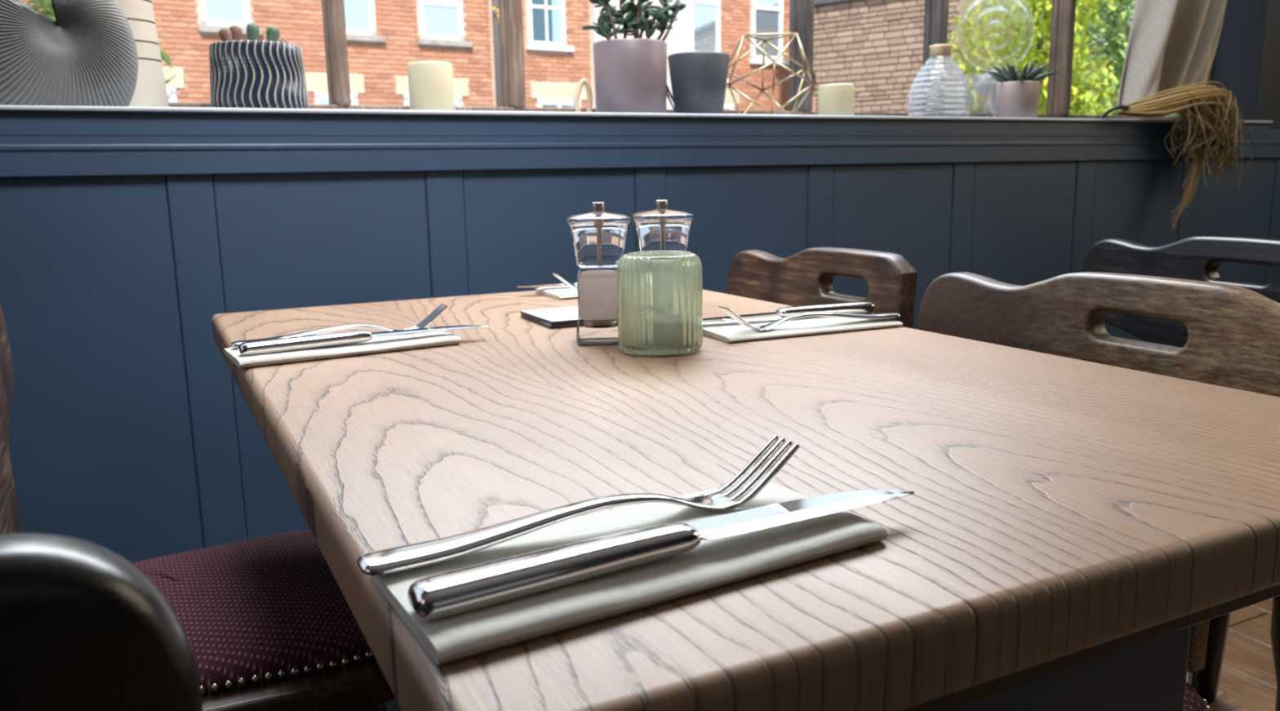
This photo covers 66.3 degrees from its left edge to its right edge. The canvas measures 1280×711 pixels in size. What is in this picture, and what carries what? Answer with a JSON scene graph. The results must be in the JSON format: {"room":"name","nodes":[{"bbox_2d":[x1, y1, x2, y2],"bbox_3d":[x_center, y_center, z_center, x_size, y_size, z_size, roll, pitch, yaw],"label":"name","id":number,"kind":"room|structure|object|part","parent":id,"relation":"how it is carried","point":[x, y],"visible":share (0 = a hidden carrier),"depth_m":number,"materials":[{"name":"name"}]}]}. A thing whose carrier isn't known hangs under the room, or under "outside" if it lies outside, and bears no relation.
{"room":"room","nodes":[
{"label":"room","id":0,"kind":"room"},
{"bbox_2d":[0,129,1279,710],"bbox_3d":[-0.334,0.098,1.766,5.946,0.990,0.226,-6,12,-26],"label":"wall","id":1,"kind":"structure","parent":0,"point":[132,435],"depth_m":1.54,"materials":[{"name":"blue paint"}]},
{"bbox_3d":[-0.823,0.127,1.420,0.315,0.760,0.020,-6,12,-26],"label":"panel","id":2,"kind":"part","parent":1,"relation":"part of","materials":[{"name":"blue paint"}]},
{"bbox_3d":[-0.485,0.089,1.587,0.315,0.760,0.020,-6,12,-26],"label":"panel","id":3,"kind":"part","parent":1,"relation":"part of","materials":[{"name":"blue paint"}]},
{"bbox_3d":[-0.350,0.528,1.728,5.800,0.160,0.020,-6,12,-26],"label":"rail","id":4,"kind":"part","parent":1,"relation":"part of","materials":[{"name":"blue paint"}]},
{"bbox_3d":[-0.148,0.052,1.755,0.315,0.760,0.020,-6,12,-26],"label":"panel","id":5,"kind":"part","parent":1,"relation":"part of","materials":[{"name":"blue paint"}]},
{"bbox_2d":[0,0,1273,136],"bbox_3d":[-0.717,-0.969,1.385,5.137,1.298,0.250,-6,12,-26],"label":"window","id":6,"kind":"structure","parent":1,"relation":"in","point":[339,117],"depth_m":1.74,"materials":[{"name":"blue paint"}]},
{"bbox_2d":[0,0,137,106],"bbox_3d":[-0.877,-0.456,1.364,0.314,0.223,0.125,-6,12,-26],"label":"vase","id":7,"kind":"object","parent":6,"relation":"on","point":[87,56],"visible":0.91,"depth_m":1.35,"materials":[{"name":"grey ceramic"}]},
{"bbox_2d":[115,0,168,106],"bbox_3d":[-0.772,-0.495,1.456,0.109,0.262,0.109,-6,12,-26],"label":"vase","id":8,"kind":"object","parent":6,"relation":"on","point":[150,91],"visible":0.42,"depth_m":1.44,"materials":[{"name":"beige ceramic"}]},
{"bbox_2d":[208,23,309,108],"bbox_3d":[-0.587,-0.440,1.505,0.144,0.129,0.144,-6,12,-26],"label":"planter","id":9,"kind":"object","parent":6,"relation":"on","point":[251,73],"visible":0.91,"depth_m":1.46,"materials":[{"name":"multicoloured ceramic"}]},
{"bbox_3d":[-0.617,-0.474,1.465,0.018,0.030,0.017,-24,25,-22],"label":"cactus stem","id":10,"kind":"part","parent":9,"relation":"part of","materials":[{"name":"brown plant"}]},
{"bbox_3d":[-0.608,-0.480,1.479,0.019,0.036,0.018,-16,21,-24],"label":"cactus stem","id":11,"kind":"part","parent":9,"relation":"part of","materials":[{"name":"brown plant"}]},
{"bbox_3d":[-0.583,-0.481,1.479,0.019,0.038,0.018,-6,17,-26],"label":"cactus stem","id":12,"kind":"part","parent":9,"relation":"part of","materials":[{"name":"green plant"}]},
{"bbox_3d":[-0.560,-0.484,1.495,0.020,0.036,0.019,1,14,-27],"label":"cactus stem","id":13,"kind":"part","parent":9,"relation":"part of","materials":[{"name":"green plant"}]},
{"bbox_3d":[-0.557,-0.481,1.523,0.012,0.021,0.012,26,2,-28],"label":"cactus stem","id":14,"kind":"part","parent":9,"relation":"part of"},
{"bbox_2d":[407,61,454,110],"bbox_3d":[-0.344,-0.440,1.613,0.072,0.081,0.072,-6,12,-26],"label":"pillar candle","id":15,"kind":"object","parent":6,"relation":"on","point":[430,83],"visible":0.79,"depth_m":1.58,"materials":[{"name":"beige wax"}]},
{"bbox_2d":[573,78,592,111],"bbox_3d":[-0.106,-0.482,1.832,0.039,0.070,0.010,-6,12,-26],"label":"ornament","id":16,"kind":"object","parent":6,"relation":"on","point":[583,81],"visible":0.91,"depth_m":1.83,"materials":[{"name":"beige wood"}]},
{"bbox_2d":[582,0,686,113],"bbox_3d":[-0.011,-0.578,1.764,0.198,0.285,0.143,-3,11,-12],"label":"jade plant","id":17,"kind":"object","parent":6,"relation":"on","point":[630,74],"visible":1,"depth_m":1.73,"materials":[{"name":"green plant"}]},
{"bbox_3d":[-0.017,-0.501,1.782,0.134,0.128,0.134,-6,12,-26],"label":"pot","id":18,"kind":"part","parent":17,"relation":"part of","materials":[{"name":"ceramic"}]},
{"bbox_3d":[0.045,-0.514,1.845,0.057,0.104,0.007,-5,11,-22],"label":"trailing blade","id":19,"kind":"part","parent":17,"relation":"part of","materials":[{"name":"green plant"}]},
{"bbox_3d":[0.042,-0.514,1.843,0.049,0.104,0.007,-5,11,-21],"label":"trailing blade","id":20,"kind":"part","parent":17,"relation":"part of","materials":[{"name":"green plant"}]},
{"bbox_3d":[-0.449,-0.426,1.715,4.300,0.020,0.050,-6,12,-26],"label":"frame","id":21,"kind":"part","parent":6,"relation":"part of","materials":[{"name":"blue paint"}]},
{"bbox_2d":[667,51,729,113],"bbox_3d":[0.111,-0.508,1.847,0.116,0.112,0.116,-6,12,-26],"label":"pot","id":22,"kind":"object","parent":6,"relation":"on","point":[698,79],"visible":0.8,"depth_m":1.80,"materials":[{"name":"ceramic"}]},
{"bbox_2d":[726,32,814,115],"bbox_3d":[0.253,-0.550,1.935,0.192,0.157,0.179,7,13,37],"label":"ornament","id":23,"kind":"object","parent":6,"relation":"on","point":[747,36],"visible":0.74,"depth_m":1.89,"materials":[{"name":"gold metal"}]},
{"bbox_3d":[0.187,-0.501,1.935,0.004,0.061,0.085,3,11,22],"label":"rod","id":24,"kind":"part","parent":23,"relation":"part of","materials":[{"name":"gold metal"}]},
{"bbox_3d":[0.186,-0.597,1.936,0.004,0.061,0.085,-5,11,-22],"label":"rod","id":25,"kind":"part","parent":23,"relation":"part of","materials":[{"name":"gold metal"}]},
{"bbox_3d":[0.186,-0.571,1.892,0.018,0.096,0.037,7,13,37],"label":"rod","id":26,"kind":"part","parent":23,"relation":"part of","materials":[{"name":"gold metal"}]},
{"bbox_3d":[0.212,-0.562,2.005,0.096,0.040,0.004,-7,12,-29],"label":"rod","id":27,"kind":"part","parent":23,"relation":"part of","materials":[{"name":"gold metal"}]},
{"bbox_3d":[0.211,-0.606,1.979,0.085,0.061,0.004,-2,11,-7],"label":"rod","id":28,"kind":"part","parent":23,"relation":"part of","materials":[{"name":"gold metal"}]},
{"bbox_3d":[0.213,-0.493,1.892,0.075,0.062,0.044,7,13,37],"label":"rod","id":29,"kind":"part","parent":23,"relation":"part of","materials":[{"name":"gold metal"}]},
{"bbox_3d":[0.212,-0.536,1.865,0.096,0.040,0.004,5,12,30],"label":"rod","id":30,"kind":"part","parent":23,"relation":"part of","materials":[{"name":"gold metal"}]},
{"bbox_3d":[0.229,-0.514,2.005,0.004,0.061,0.085,7,13,37],"label":"rod","id":31,"kind":"part","parent":23,"relation":"part of","materials":[{"name":"gold metal"}]},
{"bbox_3d":[0.226,-0.628,1.936,0.004,0.004,0.102,5,12,30],"label":"rod","id":32,"kind":"part","parent":23,"relation":"part of","materials":[{"name":"gold metal"}]},
{"bbox_3d":[0.227,-0.585,1.865,0.083,0.062,0.026,7,13,37],"label":"rod","id":33,"kind":"part","parent":23,"relation":"part of","materials":[{"name":"gold metal"}]},
{"bbox_3d":[0.253,-0.593,2.005,0.004,0.096,0.040,-1,10,0],"label":"rod","id":34,"kind":"part","parent":23,"relation":"part of","materials":[{"name":"gold metal"}]},
{"bbox_3d":[0.252,-0.620,1.892,0.102,0.004,0.004,-1,10,0],"label":"rod","id":35,"kind":"part","parent":23,"relation":"part of","materials":[{"name":"gold metal"}]},
{"bbox_3d":[0.253,-0.507,1.865,0.004,0.096,0.040,-1,10,0],"label":"rod","id":36,"kind":"part","parent":23,"relation":"part of","materials":[{"name":"gold metal"}]},
{"bbox_3d":[0.279,-0.515,2.005,0.004,0.061,0.085,-9,13,-37],"label":"rod","id":37,"kind":"part","parent":23,"relation":"part of","materials":[{"name":"gold metal"}]},
{"bbox_3d":[0.277,-0.629,1.935,0.004,0.004,0.102,-7,12,-29],"label":"rod","id":38,"kind":"part","parent":23,"relation":"part of","materials":[{"name":"gold metal"}]},
{"bbox_3d":[0.294,-0.564,2.005,0.096,0.040,0.004,5,12,30],"label":"rod","id":39,"kind":"part","parent":23,"relation":"part of","materials":[{"name":"gold metal"}]},
{"bbox_3d":[0.293,-0.607,1.978,0.085,0.061,0.004,0,11,8],"label":"rod","id":40,"kind":"part","parent":23,"relation":"part of","materials":[{"name":"gold metal"}]},
{"bbox_3d":[0.277,-0.586,1.865,0.005,0.061,0.085,7,13,37],"label":"rod","id":41,"kind":"part","parent":23,"relation":"part of","materials":[{"name":"gold metal"}]},
{"bbox_3d":[0.295,-0.495,1.891,0.085,0.061,0.004,-2,11,-7],"label":"rod","id":42,"kind":"part","parent":23,"relation":"part of","materials":[{"name":"gold metal"}]},
{"bbox_3d":[0.294,-0.538,1.865,0.040,0.040,0.089,7,13,37],"label":"rod","id":43,"kind":"part","parent":23,"relation":"part of","materials":[{"name":"gold metal"}]},
{"bbox_3d":[0.320,-0.529,1.978,0.040,0.096,0.004,-7,12,-29],"label":"rod","id":44,"kind":"part","parent":23,"relation":"part of","materials":[{"name":"gold metal"}]},
{"bbox_3d":[0.319,-0.600,1.935,0.004,0.061,0.085,3,11,22],"label":"rod","id":45,"kind":"part","parent":23,"relation":"part of","materials":[{"name":"gold metal"}]},
{"bbox_3d":[0.320,-0.503,1.935,0.004,0.061,0.085,-5,11,-22],"label":"rod","id":46,"kind":"part","parent":23,"relation":"part of","materials":[{"name":"gold metal"}]},
{"bbox_3d":[0.319,-0.573,1.892,0.040,0.096,0.009,7,13,37],"label":"rod","id":47,"kind":"part","parent":23,"relation":"part of","materials":[{"name":"gold metal"}]},
{"bbox_2d":[817,83,854,115],"bbox_3d":[0.398,-0.516,1.987,0.071,0.067,0.071,-6,12,-26],"label":"pillar candle","id":48,"kind":"object","parent":6,"relation":"on","point":[834,99],"visible":0.78,"depth_m":1.96,"materials":[{"name":"beige wax"}]},
{"bbox_2d":[906,44,972,116],"bbox_3d":[0.651,-0.593,2.130,0.137,0.157,0.138,0,11,3],"label":"vase","id":49,"kind":"object","parent":6,"relation":"on","point":[940,88],"visible":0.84,"depth_m":2.09,"materials":[{"name":"white"}]},
{"bbox_2d":[975,71,999,117],"bbox_3d":[0.836,-0.607,2.300,0.094,0.116,0.094,-6,12,-26],"label":"bud vase","id":50,"kind":"object","parent":6,"relation":"on","point":[986,88],"visible":0.27,"depth_m":2.28,"materials":[{"name":"ceramic"}]},
{"bbox_2d":[982,60,1062,117],"bbox_3d":[0.846,-0.589,2.180,0.162,0.123,0.168,-1,11,3],"label":"aloe plant","id":51,"kind":"object","parent":6,"relation":"on","point":[1017,95],"visible":0.94,"depth_m":2.15,"materials":[{"name":"green plant"}]},
{"bbox_3d":[0.843,-0.569,2.190,0.093,0.080,0.093,-6,12,-26],"label":"pot","id":52,"kind":"part","parent":51,"relation":"part of","materials":[{"name":"beige ceramic"}]},
{"bbox_2d":[1101,105,1129,118],"bbox_3d":[1.086,-0.554,2.226,0.060,0.028,0.037,-1,10,-2],"label":"hook","id":53,"kind":"object","parent":6,"relation":"on","point":[1119,107],"visible":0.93,"depth_m":2.21,"materials":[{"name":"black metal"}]},
{"bbox_2d":[1116,81,1256,229],"bbox_3d":[1.304,-0.470,2.308,0.450,0.342,0.102,-7,12,-28],"label":"bundle","id":54,"kind":"object","parent":53,"relation":"hanging from","point":[1212,108],"visible":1,"depth_m":2.30,"materials":[{"name":"plant"}]},
{"bbox_2d":[1115,0,1226,111],"bbox_3d":[1.298,-1.182,2.281,0.435,1.202,0.154,-6,12,-26],"label":"linen curtain","id":55,"kind":"object","parent":6,"relation":"hanging from","point":[1171,43],"visible":0.79,"depth_m":2.32,"materials":[{"name":"fabric"}]},
{"bbox_3d":[-0.364,-0.331,1.566,5.800,0.072,0.028,-6,12,-26],"label":"rail","id":56,"kind":"part","parent":1,"relation":"part of","materials":[{"name":"blue paint"}]},
{"bbox_3d":[-0.364,-0.334,1.564,5.800,0.010,0.030,-6,12,-26],"label":"moulding","id":57,"kind":"part","parent":1,"relation":"part of","materials":[{"name":"blue paint"}]},
{"bbox_3d":[0.190,0.015,1.922,0.315,0.760,0.020,-6,12,-26],"label":"panel","id":58,"kind":"part","parent":1,"relation":"part of","materials":[{"name":"blue paint"}]},
{"bbox_3d":[0.527,-0.022,2.089,0.315,0.760,0.020,-6,12,-26],"label":"panel","id":59,"kind":"part","parent":1,"relation":"part of","materials":[{"name":"blue paint"}]},
{"bbox_3d":[0.865,-0.060,2.257,0.315,0.760,0.020,-6,12,-26],"label":"panel","id":60,"kind":"part","parent":1,"relation":"part of","materials":[{"name":"blue paint"}]},
{"bbox_3d":[1.202,-0.097,2.424,0.315,0.760,0.020,-6,12,-26],"label":"panel","id":61,"kind":"part","parent":1,"relation":"part of","materials":[{"name":"blue paint"}]},
{"bbox_3d":[1.540,-0.134,2.591,0.315,0.760,0.020,-6,12,-26],"label":"panel","id":62,"kind":"part","parent":1,"relation":"part of","materials":[{"name":"blue paint"}]},
{"bbox_2d":[398,598,1276,710],"bbox_3d":[0.678,1.005,-0.240,6.000,0.100,5.955,-6,12,-26],"label":"floor","id":63,"kind":"structure","parent":0,"point":[1247,673],"depth_m":1.82,"materials":[{"name":"brown wood"}]},
{"bbox_2d":[0,533,202,710],"bbox_3d":[-0.435,0.446,0.339,0.532,0.833,0.417,-8,13,-33],"label":"chair","id":64,"kind":"object","parent":63,"relation":"on","point":[82,628],"visible":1,"depth_m":0.25,"materials":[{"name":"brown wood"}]},
{"bbox_2d":[0,304,395,710],"bbox_3d":[-0.472,0.329,1.027,0.417,0.814,0.532,-6,12,-26],"label":"chair","id":65,"kind":"object","parent":63,"relation":"on","point":[267,624],"visible":0.38,"depth_m":0.95,"materials":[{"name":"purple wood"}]},
{"bbox_3d":[-0.616,0.103,0.913,0.045,0.322,0.532,-6,12,-26],"label":"backrest","id":66,"kind":"part","parent":65,"relation":"part of","materials":[{"name":"brown wood"}]},
{"bbox_3d":[-0.466,0.271,1.020,0.355,0.007,0.365,-6,12,-26],"label":"nail trim","id":67,"kind":"part","parent":65,"relation":"part of","materials":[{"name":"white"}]},
{"bbox_3d":[-0.473,0.295,1.021,0.417,0.030,0.415,-6,12,-26],"label":"seat","id":68,"kind":"part","parent":65,"relation":"part of","materials":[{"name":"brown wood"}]},
{"bbox_3d":[-0.251,0.524,0.994,0.052,0.431,0.039,2,11,18],"label":"leg","id":69,"kind":"part","parent":65,"relation":"part of","materials":[{"name":"brown wood"}]},
{"bbox_2d":[211,288,1279,710],"bbox_3d":[-0.001,0.368,0.935,0.620,0.750,1.045,-6,12,-26],"label":"dining table","id":70,"kind":"object","parent":63,"relation":"on","point":[1063,535],"visible":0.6,"depth_m":0.51,"materials":[{"name":"brown wood"}]},
{"bbox_2d":[223,331,461,368],"bbox_3d":[-0.278,-0.010,0.921,0.199,0.008,0.096,-7,12,-30],"label":"paper napkin","id":71,"kind":"object","parent":70,"relation":"on","point":[415,340],"visible":0.7,"depth_m":0.89,"materials":[{"name":"white paper"}]},
{"bbox_2d":[231,303,447,347],"bbox_3d":[-0.285,-0.029,0.941,0.201,0.025,0.024,-6,12,-26],"label":"fork","id":72,"kind":"object","parent":71,"relation":"on","point":[429,318],"visible":0.67,"depth_m":0.94,"materials":[{"name":"silver metal"}]},
{"bbox_2d":[237,324,488,355],"bbox_3d":[-0.252,-0.018,0.914,0.230,0.013,0.022,-7,12,-30],"label":"table knife","id":73,"kind":"object","parent":71,"relation":"on","point":[319,340],"visible":1,"depth_m":0.88,"materials":[{"name":"silver metal"}]},
{"bbox_3d":[-0.301,-0.012,0.885,0.116,0.013,0.022,-7,12,-30],"label":"handle","id":74,"kind":"part","parent":73,"relation":"part of","materials":[{"name":"silver metal"}]},
{"bbox_3d":[-0.203,-0.024,0.941,0.117,0.004,0.020,-7,12,-30],"label":"blade","id":75,"kind":"part","parent":73,"relation":"part of","materials":[{"name":"silver metal"}]},
{"bbox_2d":[520,314,583,328],"bbox_3d":[-0.070,-0.042,1.084,0.098,0.004,0.098,-6,12,-25],"label":"coaster","id":76,"kind":"object","parent":70,"relation":"on","point":[539,322],"visible":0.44,"depth_m":1.03,"materials":[{"name":"grey stone"}]},
{"bbox_2d":[520,306,583,324],"bbox_3d":[-0.070,-0.046,1.083,0.098,0.004,0.098,-6,12,-26],"label":"coaster","id":77,"kind":"object","parent":76,"relation":"on","point":[561,315],"visible":0.51,"depth_m":1.07,"materials":[{"name":"grey stone"}]},
{"bbox_2d":[534,285,577,299],"bbox_3d":[-0.035,-0.092,1.341,0.199,0.008,0.096,-6,12,-26],"label":"paper napkin","id":78,"kind":"object","parent":70,"relation":"on","point":[557,292],"visible":0.16,"depth_m":1.30,"materials":[{"name":"white paper"}]},
{"bbox_2d":[516,280,577,287],"bbox_3d":[-0.058,-0.102,1.349,0.230,0.013,0.022,-6,12,-27],"label":"table knife","id":79,"kind":"object","parent":78,"relation":"on","point":[571,282],"visible":0.05,"depth_m":1.31,"materials":[{"name":"silver metal"}]},
{"bbox_2d":[551,272,577,289],"bbox_3d":[-0.020,-0.104,1.319,0.201,0.025,0.024,-6,11,-24],"label":"fork","id":80,"kind":"object","parent":78,"relation":"on","point":[559,277],"visible":0.16,"depth_m":1.28,"materials":[{"name":"silver metal"}]},
{"bbox_2d":[566,202,630,346],"bbox_3d":[-0.038,-0.078,0.925,0.058,0.132,0.058,-2,11,-3],"label":"mill","id":81,"kind":"object","parent":70,"relation":"on","point":[598,236],"visible":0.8,"depth_m":0.90,"materials":[{"name":"clear glass"}]},
{"bbox_3d":[-0.039,-0.138,0.914,0.011,0.009,0.011,6,13,34],"label":"knob","id":82,"kind":"part","parent":81,"relation":"part of","materials":[{"name":"grey metal"}]},
{"bbox_2d":[369,480,887,665],"bbox_3d":[-0.002,0.080,0.406,0.199,0.008,0.096,-7,12,-29],"label":"paper napkin","id":83,"kind":"object","parent":70,"relation":"on","point":[716,562],"visible":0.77,"depth_m":0.38,"materials":[{"name":"white paper"}]},
{"bbox_2d":[356,435,799,575],"bbox_3d":[-0.019,0.062,0.422,0.201,0.025,0.024,-6,12,-26],"label":"fork","id":84,"kind":"object","parent":83,"relation":"on","point":[411,556],"visible":1,"depth_m":0.41,"materials":[{"name":"silver metal"}]},
{"bbox_2d":[407,489,914,620],"bbox_3d":[0.021,0.073,0.396,0.230,0.013,0.022,-7,12,-29],"label":"table knife","id":85,"kind":"object","parent":83,"relation":"on","point":[453,593],"visible":1,"depth_m":0.37,"materials":[{"name":"silver metal"}]},
{"bbox_3d":[-0.029,0.079,0.368,0.116,0.013,0.022,-7,12,-29],"label":"handle","id":86,"kind":"part","parent":85,"relation":"part of","materials":[{"name":"silver metal"}]},
{"bbox_3d":[0.070,0.067,0.423,0.117,0.004,0.020,-7,12,-29],"label":"blade","id":87,"kind":"part","parent":85,"relation":"part of","materials":[{"name":"silver metal"}]},
{"bbox_2d":[616,250,702,356],"bbox_3d":[0.018,-0.048,0.876,0.076,0.088,0.076,-6,12,-26],"label":"glass jar","id":88,"kind":"object","parent":70,"relation":"on","point":[660,299],"visible":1,"depth_m":0.85,"materials":[{"name":"green glass"}]},
{"bbox_2d":[631,200,693,251],"bbox_3d":[0.022,-0.086,0.962,0.058,0.132,0.058,-2,11,-3],"label":"mill","id":89,"kind":"object","parent":70,"relation":"on","point":[661,228],"visible":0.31,"depth_m":0.93,"materials":[{"name":"clear glass"}]},
{"bbox_3d":[0.021,-0.146,0.951,0.011,0.009,0.011,6,13,34],"label":"knob","id":90,"kind":"part","parent":89,"relation":"part of","materials":[{"name":"grey metal"}]},
{"bbox_2d":[702,316,902,342],"bbox_3d":[0.156,-0.032,0.995,0.199,0.008,0.096,-6,11,-23],"label":"paper napkin","id":91,"kind":"object","parent":70,"relation":"on","point":[726,331],"visible":0.7,"depth_m":0.97,"materials":[{"name":"white paper"}]},
{"bbox_2d":[702,301,875,322],"bbox_3d":[0.143,-0.043,1.008,0.230,0.013,0.022,-6,11,-24],"label":"table knife","id":92,"kind":"object","parent":91,"relation":"on","point":[858,307],"visible":0.84,"depth_m":1.01,"materials":[{"name":"silver metal"}]},
{"bbox_3d":[0.091,-0.038,0.986,0.117,0.004,0.020,-6,11,-23],"label":"blade","id":93,"kind":"part","parent":92,"relation":"part of","materials":[{"name":"silver metal"}]},
{"bbox_3d":[0.195,-0.048,1.030,0.116,0.013,0.022,-6,11,-24],"label":"handle","id":94,"kind":"part","parent":92,"relation":"part of","materials":[{"name":"silver metal"}]},
{"bbox_2d":[718,305,901,330],"bbox_3d":[0.171,-0.043,0.969,0.201,0.025,0.024,-5,11,-22],"label":"fork","id":95,"kind":"object","parent":91,"relation":"on","point":[727,310],"visible":1,"depth_m":0.96,"materials":[{"name":"silver metal"}]},
{"bbox_3d":[0.194,0.449,0.559,0.258,0.660,0.030,-6,12,-26],"label":"trestle panel","id":96,"kind":"part","parent":70,"relation":"part of","materials":[{"name":"blue paint"}]},
{"bbox_2d":[726,247,917,328],"bbox_3d":[0.105,0.282,1.221,0.417,0.814,0.474,-6,12,-26],"label":"chair","id":97,"kind":"object","parent":63,"relation":"on","point":[806,277],"visible":0.15,"depth_m":1.23,"materials":[{"name":"brown wood"}]},
{"bbox_2d":[917,271,1279,710],"bbox_3d":[0.299,0.348,0.845,0.417,0.814,0.532,-6,12,-26],"label":"chair","id":98,"kind":"object","parent":63,"relation":"on","point":[1233,340],"visible":0.27,"depth_m":0.84,"materials":[{"name":"brown wood"}]},
{"bbox_3d":[0.290,0.292,0.830,0.355,0.007,0.365,-6,12,-26],"label":"nail trim","id":99,"kind":"part","parent":98,"relation":"part of","materials":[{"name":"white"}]},
{"bbox_3d":[0.486,0.196,0.828,0.030,0.211,0.026,-6,12,-26],"label":"post","id":100,"kind":"part","parent":98,"relation":"part of","materials":[{"name":"brown wood"}]},
{"bbox_3d":[0.298,0.314,0.838,0.417,0.030,0.415,-6,12,-26],"label":"seat","id":101,"kind":"part","parent":98,"relation":"part of","materials":[{"name":"purple fabric"}]},
{"bbox_2d":[1080,235,1279,710],"bbox_3d":[0.637,0.261,1.282,0.417,0.814,0.532,-5,11,-19],"label":"chair","id":102,"kind":"object","parent":63,"relation":"on","point":[1193,258],"visible":0.11,"depth_m":1.34,"materials":[{"name":"brown wood"}]},
{"bbox_3d":[0.780,0.007,1.290,0.045,0.322,0.532,-5,11,-19],"label":"backrest","id":103,"kind":"part","parent":102,"relation":"part of","materials":[{"name":"brown wood"}]},
{"bbox_3d":[0.822,0.460,1.238,0.077,0.433,0.040,-2,11,-6],"label":"leg","id":104,"kind":"part","parent":102,"relation":"part of","materials":[{"name":"brown wood"}]},
{"bbox_2d":[1177,0,1279,129],"bbox_3d":[1.862,-1.437,2.665,0.720,1.640,0.220,-6,12,-26],"label":"wall pier","id":105,"kind":"object","parent":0,"point":[1246,59],"depth_m":2.56,"materials":[{"name":"paint"}]},
{"label":"outside","id":106,"kind":"structure","parent":0,"visible":0},
{"bbox_3d":[-5.490,-3.204,23.934,80.000,0.200,44.000,-6,12,-26],"label":"street","id":107,"kind":"object","parent":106,"visible":0},
{"bbox_2d":[25,0,177,99],"bbox_3d":[-3.752,-1.553,5.988,1.742,3.054,1.279,-6,12,-26],"label":"shrub","id":108,"kind":"object","parent":107,"relation":"on","point":[46,4],"visible":0.02,"depth_m":5.91,"materials":[{"name":"green plant"}]},
{"bbox_2d":[18,0,790,111],"bbox_3d":[-6.391,-5.300,16.393,21.894,6.700,4.600,-8,12,-32],"label":"brick house","id":109,"kind":"structure","parent":107,"relation":"on","point":[384,37],"depth_m":16.24,"materials":[{"name":"orange brick"}]},
{"bbox_3d":[-6.062,-5.562,14.177,0.580,1.490,0.100,-8,12,-32],"label":"pane","id":110,"kind":"part","parent":109,"relation":"part of","materials":[{"name":"blue"}]},
{"bbox_3d":[-5.989,-4.741,14.294,0.860,0.090,0.180,-8,12,-32],"label":"sill","id":111,"kind":"part","parent":109,"relation":"part of","materials":[{"name":"grey stone"}]},
{"bbox_3d":[-4.750,-3.471,15.413,0.580,1.200,0.095,-8,12,-32],"label":"pane","id":112,"kind":"part","parent":109,"relation":"part of","materials":[{"name":"white glass"}]},
{"bbox_3d":[-4.524,-5.773,15.163,0.640,1.490,0.100,-8,12,-32],"label":"pane","id":113,"kind":"part","parent":109,"relation":"part of","materials":[{"name":"blue"}]},
{"bbox_3d":[-4.450,-4.952,15.281,0.920,0.090,0.180,-8,12,-32],"label":"sill","id":114,"kind":"part","parent":109,"relation":"part of","materials":[{"name":"grey stone"}]},
{"bbox_3d":[-3.286,-5.943,15.957,0.640,1.490,0.100,-8,12,-32],"label":"pane","id":115,"kind":"part","parent":109,"relation":"part of","materials":[{"name":"blue"}]},
{"bbox_3d":[-3.213,-5.122,16.074,0.920,0.090,0.180,-8,12,-32],"label":"sill","id":116,"kind":"part","parent":109,"relation":"part of","materials":[{"name":"grey stone"}]},
{"bbox_3d":[-1.726,-6.157,16.956,0.470,1.490,0.100,-8,12,-32],"label":"pane","id":117,"kind":"part","parent":109,"relation":"part of","materials":[{"name":"blue"}]},
{"bbox_3d":[-1.589,-5.362,17.100,0.890,0.090,0.200,-8,12,-32],"label":"sill","id":118,"kind":"part","parent":109,"relation":"part of","materials":[{"name":"white paint"}]},
{"bbox_3d":[-1.451,-3.924,17.528,0.790,1.200,0.095,-8,12,-32],"label":"pane","id":119,"kind":"part","parent":109,"relation":"part of","materials":[{"name":"blue"}]},
{"bbox_3d":[1.214,-6.561,18.841,0.620,1.490,0.100,-8,12,-32],"label":"pane","id":120,"kind":"part","parent":109,"relation":"part of","materials":[{"name":"blue"}]},
{"bbox_3d":[2.518,-6.740,19.677,0.700,1.490,0.100,-8,12,-32],"label":"pane","id":121,"kind":"part","parent":109,"relation":"part of","materials":[{"name":"blue"}]},
{"bbox_3d":[2.591,-5.919,19.795,0.980,0.090,0.180,-8,12,-32],"label":"sill","id":122,"kind":"part","parent":109,"relation":"part of","materials":[{"name":"white paint"}]},
{"bbox_2d":[812,0,995,113],"bbox_3d":[4.557,-4.748,18.080,3.250,4.600,2.400,8,14,40],"label":"brick building","id":123,"kind":"structure","parent":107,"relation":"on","point":[876,46],"depth_m":17.59,"materials":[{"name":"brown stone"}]},
{"bbox_2d":[813,70,817,93],"bbox_3d":[3.006,-5.002,17.977,0.551,0.570,0.374,-6,12,-26],"label":"shrub","id":124,"kind":"object","parent":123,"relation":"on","point":[814,75],"visible":0.06,"depth_m":17.96,"materials":[{"name":"green plant"}]},
{"bbox_2d":[947,0,1120,115],"bbox_3d":[5.324,-3.555,13.460,3.095,3.929,1.763,-6,12,-26],"label":"tree","id":125,"kind":"object","parent":107,"relation":"on","point":[1010,48],"visible":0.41,"depth_m":13.11,"materials":[{"name":"green plant"}]},
{"bbox_2d":[993,3,1177,116],"bbox_3d":[9.746,-5.402,20.553,8.296,4.819,1.857,-6,12,-26],"label":"tree","id":126,"kind":"object","parent":107,"relation":"on","point":[1111,17],"visible":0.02,"depth_m":19.98,"materials":[{"name":"green plant"}]},
{"bbox_2d":[1027,0,1177,116],"bbox_3d":[7.587,-4.292,15.964,3.893,4.381,1.963,-7,12,-31],"label":"tree","id":127,"kind":"object","parent":107,"relation":"on","point":[1110,28],"visible":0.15,"depth_m":15.46,"materials":[{"name":"green plant"}]}
]}

